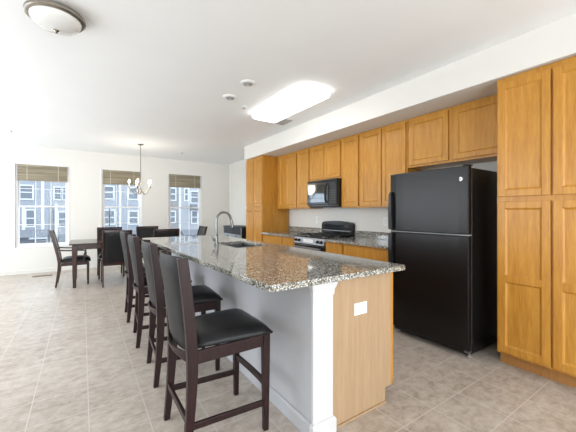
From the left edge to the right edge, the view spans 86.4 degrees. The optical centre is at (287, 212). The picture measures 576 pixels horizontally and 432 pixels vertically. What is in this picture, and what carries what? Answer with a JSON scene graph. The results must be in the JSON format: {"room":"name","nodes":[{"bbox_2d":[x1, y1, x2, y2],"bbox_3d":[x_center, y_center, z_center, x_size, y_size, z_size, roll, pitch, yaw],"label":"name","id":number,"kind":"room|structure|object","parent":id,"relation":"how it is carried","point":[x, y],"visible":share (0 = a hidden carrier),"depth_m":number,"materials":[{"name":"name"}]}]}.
{"room":"kitchen","nodes":[
{"label":"kitchen","id":0,"kind":"room"},
{"bbox_2d":[0,143,228,271],"bbox_3d":[-4.352,-0.060,7.388,6.440,2.720,0.120,0,0,-34],"label":"wall","id":1,"kind":"structure","parent":0,"point":[85,166],"depth_m":7.15,"materials":[{"name":"paint"}]},
{"bbox_2d":[14,163,69,248],"bbox_3d":[-5.350,-0.139,6.700,0.942,1.793,0.112,0,0,-34],"label":"window","id":2,"kind":"structure","parent":1,"relation":"in","point":[17,245],"depth_m":6.63,"materials":[{"name":"white paint"}]},
{"bbox_2d":[17,164,66,181],"bbox_3d":[-5.332,-0.850,6.673,0.858,0.344,0.034,0,0,-34],"label":"window shade","id":3,"kind":"object","parent":2,"relation":"attached to","point":[26,172],"visible":1,"depth_m":6.65,"materials":[{"name":"beige wicker"}]},
{"bbox_2d":[0,260,143,275],"bbox_3d":[-4.314,1.255,7.332,6.200,0.090,0.016,0,0,-34],"label":"baseboard","id":4,"kind":"structure","parent":1,"relation":"attached to","point":[52,269],"depth_m":6.66,"materials":[{"name":"paint"}]},
{"bbox_2d":[101,169,142,229],"bbox_3d":[-4.083,-0.139,7.549,0.900,1.793,0.112,0,0,-34],"label":"window","id":5,"kind":"structure","parent":1,"relation":"in","point":[140,197],"depth_m":7.51,"materials":[{"name":"white paint"}]},
{"bbox_2d":[103,170,139,185],"bbox_3d":[-4.066,-0.850,7.522,0.816,0.344,0.034,0,0,-34],"label":"window shade","id":6,"kind":"object","parent":5,"relation":"attached to","point":[109,177],"visible":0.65,"depth_m":7.49,"materials":[{"name":"beige wicker"}]},
{"bbox_2d":[168,173,201,235],"bbox_3d":[-2.823,-0.139,8.394,0.903,1.793,0.112,0,0,-34],"label":"window","id":7,"kind":"structure","parent":1,"relation":"in","point":[199,207],"depth_m":8.47,"materials":[{"name":"white paint"}]},
{"bbox_2d":[169,174,199,187],"bbox_3d":[-2.805,-0.850,8.367,0.819,0.344,0.034,0,0,-34],"label":"window shade","id":8,"kind":"object","parent":7,"relation":"attached to","point":[183,181],"visible":1,"depth_m":8.35,"materials":[{"name":"beige wicker"}]},
{"bbox_2d":[0,0,575,163],"bbox_3d":[-1.116,-1.470,2.563,6.440,0.100,11.740,0,0,-34],"label":"ceiling","id":9,"kind":"structure","parent":0,"point":[157,75],"depth_m":2.86,"materials":[{"name":"paint"}]},
{"bbox_2d":[23,0,85,35],"bbox_3d":[-1.641,-1.343,2.169,0.356,0.153,0.356,0,0,-34],"label":"ceiling light","id":10,"kind":"object","parent":9,"relation":"attached to","point":[55,17],"visible":1,"depth_m":2.09,"materials":[{"name":"white glass"}]},
{"bbox_2d":[128,143,150,194],"bbox_3d":[-3.072,-0.895,6.350,0.448,1.050,0.458,0,0,-34],"label":"chandelier","id":11,"kind":"object","parent":9,"relation":"hanging from","point":[139,190],"visible":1,"depth_m":6.34,"materials":[{"name":"white glass"}]},
{"bbox_2d":[223,94,236,99],"bbox_3d":[-0.712,-1.403,3.769,0.170,0.034,0.170,0,0,-34],"label":"recessed light","id":12,"kind":"object","parent":9,"relation":"in","point":[228,96],"visible":1,"depth_m":3.73,"materials":[{"name":"white plastic"}]},
{"bbox_2d":[240,80,255,86],"bbox_3d":[-0.438,-1.403,3.360,0.170,0.034,0.170,0,0,-34],"label":"recessed light","id":13,"kind":"object","parent":9,"relation":"in","point":[248,83],"visible":1,"depth_m":3.33,"materials":[{"name":"white plastic"}]},
{"bbox_2d":[274,118,294,124],"bbox_3d":[-0.062,-1.415,4.798,0.180,0.010,0.320,0,0,-34],"label":"ceiling vent","id":14,"kind":"object","parent":9,"relation":"in","point":[284,121],"visible":0.98,"depth_m":4.76,"materials":[{"name":"white plastic"}]},
{"bbox_2d":[252,83,329,122],"bbox_3d":[-0.009,-1.380,3.991,0.418,0.080,1.288,0,0,-34],"label":"ceiling light","id":15,"kind":"object","parent":9,"relation":"attached to","point":[305,95],"visible":1,"depth_m":3.77,"materials":[{"name":"white"}]},
{"bbox_2d":[0,266,575,431],"bbox_3d":[-1.116,1.350,2.563,6.440,0.100,11.740,0,0,-34],"label":"floor","id":16,"kind":"structure","parent":0,"point":[71,361],"depth_m":2.34,"materials":[{"name":"tile"}]},
{"bbox_2d":[49,229,90,287],"bbox_3d":[-3.974,0.805,5.606,0.614,0.990,0.528,0,0,-34],"label":"armchair","id":17,"kind":"object","parent":16,"relation":"on","point":[84,259],"visible":0.88,"depth_m":5.48,"materials":[{"name":"brown wood"}]},
{"bbox_2d":[97,227,124,279],"bbox_3d":[-3.644,0.805,6.297,0.464,0.990,0.614,0,0,-34],"label":"dining chair","id":18,"kind":"object","parent":16,"relation":"on","point":[99,229],"visible":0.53,"depth_m":6.35,"materials":[{"name":"brown wood"}]},
{"bbox_2d":[100,230,131,287],"bbox_3d":[-3.141,0.805,5.601,0.464,0.990,0.614,0,0,-34],"label":"dining chair","id":19,"kind":"object","parent":16,"relation":"on","point":[112,251],"visible":0.7,"depth_m":5.36,"materials":[{"name":"black leather"}]},
{"bbox_2d":[69,235,186,287],"bbox_3d":[-3.055,0.917,6.199,2.210,0.765,0.980,0,0,-34],"label":"dining table","id":20,"kind":"object","parent":16,"relation":"on","point":[81,244],"visible":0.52,"depth_m":5.34,"materials":[{"name":"brown wood"}]},
{"bbox_2d":[120,230,148,322],"bbox_3d":[-1.817,0.763,3.924,0.589,1.074,0.476,0,0,-31],"label":"counter stool","id":21,"kind":"object","parent":16,"relation":"on","point":[128,272],"visible":0.55,"depth_m":3.64,"materials":[{"name":"brown wood"}]},
{"bbox_2d":[136,226,157,257],"bbox_3d":[-3.029,0.805,6.709,0.464,0.990,0.614,0,0,-34],"label":"dining chair","id":22,"kind":"object","parent":16,"relation":"on","point":[141,231],"visible":0.19,"depth_m":6.88,"materials":[{"name":"black leather"}]},
{"bbox_2d":[127,234,191,347],"bbox_3d":[-1.365,0.763,3.240,0.589,1.074,0.476,0,0,-30],"label":"counter stool","id":23,"kind":"object","parent":16,"relation":"on","point":[140,280],"visible":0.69,"depth_m":2.96,"materials":[{"name":"brown wood"}]},
{"bbox_2d":[153,228,179,254],"bbox_3d":[-2.456,0.805,6.060,0.464,0.990,0.614,0,0,-34],"label":"dining chair","id":24,"kind":"object","parent":16,"relation":"on","point":[157,232],"visible":0.24,"depth_m":5.82,"materials":[{"name":"black leather"}]},
{"bbox_2d":[141,240,222,387],"bbox_3d":[-0.911,0.763,2.581,0.589,1.074,0.476,0,0,-31],"label":"counter stool","id":25,"kind":"object","parent":16,"relation":"on","point":[205,299],"visible":0.78,"depth_m":2.35,"materials":[{"name":"brown wood"}]},
{"bbox_2d":[197,226,207,235],"bbox_3d":[-2.161,0.805,6.822,0.614,0.990,0.528,0,0,-34],"label":"armchair","id":26,"kind":"object","parent":16,"relation":"on","point":[202,230],"visible":0.15,"depth_m":6.94,"materials":[{"name":"brown wood"}]},
{"bbox_2d":[159,250,272,431],"bbox_3d":[-0.466,0.763,1.873,0.589,1.074,0.476,0,0,-34],"label":"counter stool","id":27,"kind":"object","parent":16,"relation":"on","point":[239,331],"visible":1,"depth_m":1.71,"materials":[{"name":"black leather"}]},
{"bbox_2d":[224,225,245,238],"bbox_3d":[-1.214,0.823,7.795,0.505,0.955,1.120,0,0,-34],"label":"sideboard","id":28,"kind":"object","parent":16,"relation":"on","point":[238,231],"visible":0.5,"depth_m":7.53,"materials":[{"name":"black wood"}]},
{"bbox_2d":[246,155,288,241],"bbox_3d":[-0.452,0.082,6.532,0.635,2.436,0.722,0,0,-34],"label":"pantry cabinet","id":29,"kind":"object","parent":16,"relation":"on","point":[262,213],"visible":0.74,"depth_m":6.23,"materials":[{"name":"brown wood"}]},
{"bbox_2d":[263,234,282,244],"bbox_3d":[-0.046,0.862,5.936,0.625,0.876,0.709,0,0,-34],"label":"base cabinet","id":30,"kind":"object","parent":16,"relation":"on","point":[273,239],"visible":0.03,"depth_m":5.71,"materials":[{"name":"brown wood"}]},
{"bbox_2d":[261,226,321,237],"bbox_3d":[0.062,0.353,5.769,0.668,0.140,1.109,0,0,-34],"label":"countertop","id":31,"kind":"structure","parent":30,"relation":"on","point":[293,230],"depth_m":5.84,"materials":[{"name":"stone"}]},
{"bbox_2d":[171,244,392,431],"bbox_3d":[-0.487,0.853,3.324,0.758,0.899,3.376,0,0,-34],"label":"kitchen island","id":32,"kind":"object","parent":16,"relation":"on","point":[331,344],"visible":0.5,"depth_m":1.95,"materials":[{"name":"white paint"}]},
{"bbox_2d":[142,235,404,291],"bbox_3d":[-0.640,0.384,3.272,1.170,0.036,3.512,0,0,-34],"label":"island countertop","id":33,"kind":"structure","parent":32,"relation":"on","point":[269,267],"depth_m":2.29,"materials":[{"name":"stone"}]},
{"bbox_2d":[211,211,233,245],"bbox_3d":[-0.735,0.175,3.444,0.272,0.382,0.056,0,0,-34],"label":"faucet","id":34,"kind":"object","parent":33,"relation":"on","point":[215,239],"visible":1,"depth_m":3.40,"materials":[{"name":"silver metal"}]},
{"bbox_2d":[226,244,256,247],"bbox_3d":[-0.557,0.501,3.569,0.387,0.197,0.687,0,0,-34],"label":"sink","id":35,"kind":"object","parent":33,"relation":"in","point":[231,245],"visible":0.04,"depth_m":3.89,"materials":[{"name":"metal"}]},
{"bbox_2d":[354,301,366,315],"bbox_3d":[0.465,0.614,1.964,0.114,0.076,0.006,0,0,-34],"label":"outlet plate","id":36,"kind":"object","parent":32,"relation":"attached to","point":[360,307],"depth_m":1.96,"materials":[{"name":"white plastic"}]},
{"bbox_2d":[283,237,296,246],"bbox_3d":[0.263,0.862,5.476,0.625,0.876,0.394,0,0,-34],"label":"base cabinet","id":37,"kind":"object","parent":16,"relation":"on","point":[287,241],"visible":0.11,"depth_m":5.29,"materials":[{"name":"brown wood"}]},
{"bbox_2d":[294,221,354,251],"bbox_3d":[0.568,0.710,4.982,0.697,1.140,0.754,0,0,-34],"label":"range","id":38,"kind":"object","parent":16,"relation":"on","point":[330,229],"visible":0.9,"depth_m":4.91,"materials":[{"name":"black metal"}]},
{"bbox_2d":[294,243,325,251],"bbox_3d":[0.318,0.805,4.815,0.095,0.590,0.744,0,0,-34],"label":"oven","id":39,"kind":"object","parent":38,"relation":"in","point":[311,246],"depth_m":4.73,"materials":[{"name":"metal"}]},
{"bbox_2d":[295,235,349,238],"bbox_3d":[0.567,0.388,4.982,0.577,0.012,0.754,0,0,-34],"label":"cooktop","id":40,"kind":"object","parent":38,"relation":"in","point":[296,236],"depth_m":4.78,"materials":[{"name":"black ceramic"}]},
{"bbox_2d":[326,242,343,254],"bbox_3d":[0.902,0.862,4.522,0.625,0.876,0.372,0,0,-34],"label":"base cabinet","id":41,"kind":"object","parent":16,"relation":"on","point":[337,248],"visible":0.09,"depth_m":4.31,"materials":[{"name":"brown wood"}]},
{"bbox_2d":[344,244,387,261],"bbox_3d":[1.238,0.862,4.021,0.625,0.876,0.828,0,0,-34],"label":"base cabinet","id":42,"kind":"object","parent":16,"relation":"on","point":[380,254],"visible":0.04,"depth_m":3.84,"materials":[{"name":"brown wood"}]},
{"bbox_2d":[323,230,387,248],"bbox_3d":[1.133,0.353,4.171,0.668,0.140,1.216,0,0,-34],"label":"countertop","id":43,"kind":"structure","parent":42,"relation":"on","point":[362,238],"depth_m":4.36,"materials":[{"name":"stone"}]},
{"bbox_2d":[388,164,496,357],"bbox_3d":[1.646,0.436,3.228,0.790,1.728,0.826,0,0,-34],"label":"refrigerator","id":44,"kind":"object","parent":16,"relation":"on","point":[443,221],"visible":0.91,"depth_m":2.91,"materials":[{"name":"black metal"}]},
{"bbox_2d":[497,56,575,387],"bbox_3d":[2.267,0.082,2.478,0.635,2.436,0.789,0,0,-34],"label":"pantry cabinet","id":45,"kind":"object","parent":16,"relation":"on","point":[536,108],"visible":1,"depth_m":2.39,"materials":[{"name":"brown wood"}]},
{"bbox_2d":[229,160,496,232],"bbox_3d":[1.509,-0.060,4.322,0.120,2.720,11.500,0,0,-34],"label":"wall","id":46,"kind":"structure","parent":0,"point":[364,219],"depth_m":5.70,"materials":[{"name":"paint"}]},
{"bbox_2d":[277,151,297,208],"bbox_3d":[0.095,-0.603,6.029,0.323,1.066,0.707,0,0,-34],"label":"upper cabinet","id":47,"kind":"object","parent":46,"relation":"attached to","point":[287,163],"visible":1,"depth_m":5.91,"materials":[{"name":"brown wood"}]},
{"bbox_2d":[289,226,321,232],"bbox_3d":[0.330,0.335,5.949,0.022,0.104,1.109,0,0,-34],"label":"backsplash","id":48,"kind":"structure","parent":46,"relation":"attached to","point":[291,228],"depth_m":5.92,"materials":[{"name":"stone"}]},
{"bbox_2d":[297,148,322,208],"bbox_3d":[0.397,-0.603,5.580,0.323,1.066,0.370,0,0,-34],"label":"upper cabinet","id":49,"kind":"object","parent":46,"relation":"attached to","point":[303,156],"visible":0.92,"depth_m":5.49,"materials":[{"name":"brown wood"}]},
{"bbox_2d":[310,138,341,181],"bbox_3d":[0.719,-0.833,5.099,0.323,0.606,0.781,0,0,-34],"label":"upper cabinet","id":50,"kind":"object","parent":46,"relation":"attached to","point":[326,158],"visible":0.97,"depth_m":4.96,"materials":[{"name":"brown wood"}]},
{"bbox_2d":[307,178,341,207],"bbox_3d":[0.675,-0.303,5.035,0.461,0.440,0.736,0,0,-34],"label":"microwave","id":51,"kind":"object","parent":50,"relation":"attached to","point":[327,193],"visible":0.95,"depth_m":4.85,"materials":[{"name":"black plastic"}]},
{"bbox_2d":[342,133,359,207],"bbox_3d":[1.042,-0.603,4.617,0.323,1.066,0.374,0,0,-34],"label":"upper cabinet","id":52,"kind":"object","parent":46,"relation":"attached to","point":[350,145],"visible":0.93,"depth_m":4.51,"materials":[{"name":"brown wood"}]},
{"bbox_2d":[355,230,387,239],"bbox_3d":[1.402,0.335,4.351,0.022,0.104,1.216,0,0,-34],"label":"backsplash","id":53,"kind":"structure","parent":46,"relation":"attached to","point":[363,234],"depth_m":4.57,"materials":[{"name":"stone"}]},
{"bbox_2d":[384,218,387,225],"bbox_3d":[1.393,0.130,4.378,0.008,0.116,0.072,0,0,-34],"label":"wall outlet","id":54,"kind":"object","parent":46,"relation":"attached to","point":[385,219],"visible":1,"depth_m":4.37,"materials":[{"name":"white plastic"}]},
{"bbox_2d":[360,119,421,207],"bbox_3d":[1.363,-0.603,4.138,0.323,1.066,0.774,0,0,-34],"label":"upper cabinet","id":55,"kind":"object","parent":46,"relation":"attached to","point":[383,150],"visible":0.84,"depth_m":4.06,"materials":[{"name":"brown wood"}]},
{"bbox_2d":[408,94,496,169],"bbox_3d":[1.885,-0.838,3.359,0.323,0.596,1.090,0,0,-34],"label":"upper cabinet","id":56,"kind":"object","parent":46,"relation":"attached to","point":[465,133],"visible":0.76,"depth_m":3.25,"materials":[{"name":"brown wood"}]},
{"bbox_2d":[244,13,575,159],"bbox_3d":[1.577,-1.280,3.502,0.680,0.280,8.060,0,0,-34],"label":"soffit","id":57,"kind":"structure","parent":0,"point":[476,76],"depth_m":3.10,"materials":[{"name":"paint"}]},
{"label":"outside","id":58,"kind":"structure","parent":0,"visible":0},
{"bbox_3d":[-13.830,5.850,38.585,100.000,0.100,60.500,0,0,-34],"label":"ground","id":59,"kind":"structure","parent":58,"visible":0},
{"bbox_2d":[20,180,49,243],"bbox_3d":[-29.048,-2.200,32.776,6.250,16.000,10.000,0,0,-34],"label":"townhouse","id":60,"kind":"structure","parent":59,"relation":"on","point":[27,196],"depth_m":30.87,"materials":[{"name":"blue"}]},
{"bbox_2d":[50,180,64,241],"bbox_3d":[-24.868,-2.200,35.699,3.950,16.000,9.800,0,0,-34],"label":"townhouse","id":61,"kind":"structure","parent":59,"relation":"on","point":[57,197],"depth_m":31.99,"materials":[{"name":"grey"}]},
{"bbox_2d":[105,183,138,233],"bbox_3d":[-20.542,-2.200,38.540,6.400,16.000,9.900,0,0,-34],"label":"townhouse","id":62,"kind":"structure","parent":59,"relation":"on","point":[110,197],"depth_m":35.36,"materials":[{"name":"blue"}]},
{"bbox_2d":[170,187,177,228],"bbox_3d":[-17.152,-2.200,41.475,2.500,16.000,8.800,0,0,-34],"label":"townhouse","id":63,"kind":"structure","parent":59,"relation":"on","point":[173,197],"depth_m":38.55,"materials":[{"name":"beige"}]},
{"bbox_2d":[178,187,197,235],"bbox_3d":[-12.526,-2.200,43.913,7.900,16.000,9.900,0,0,-34],"label":"townhouse","id":64,"kind":"structure","parent":59,"relation":"on","point":[189,196],"depth_m":39.41,"materials":[{"name":"grey"}]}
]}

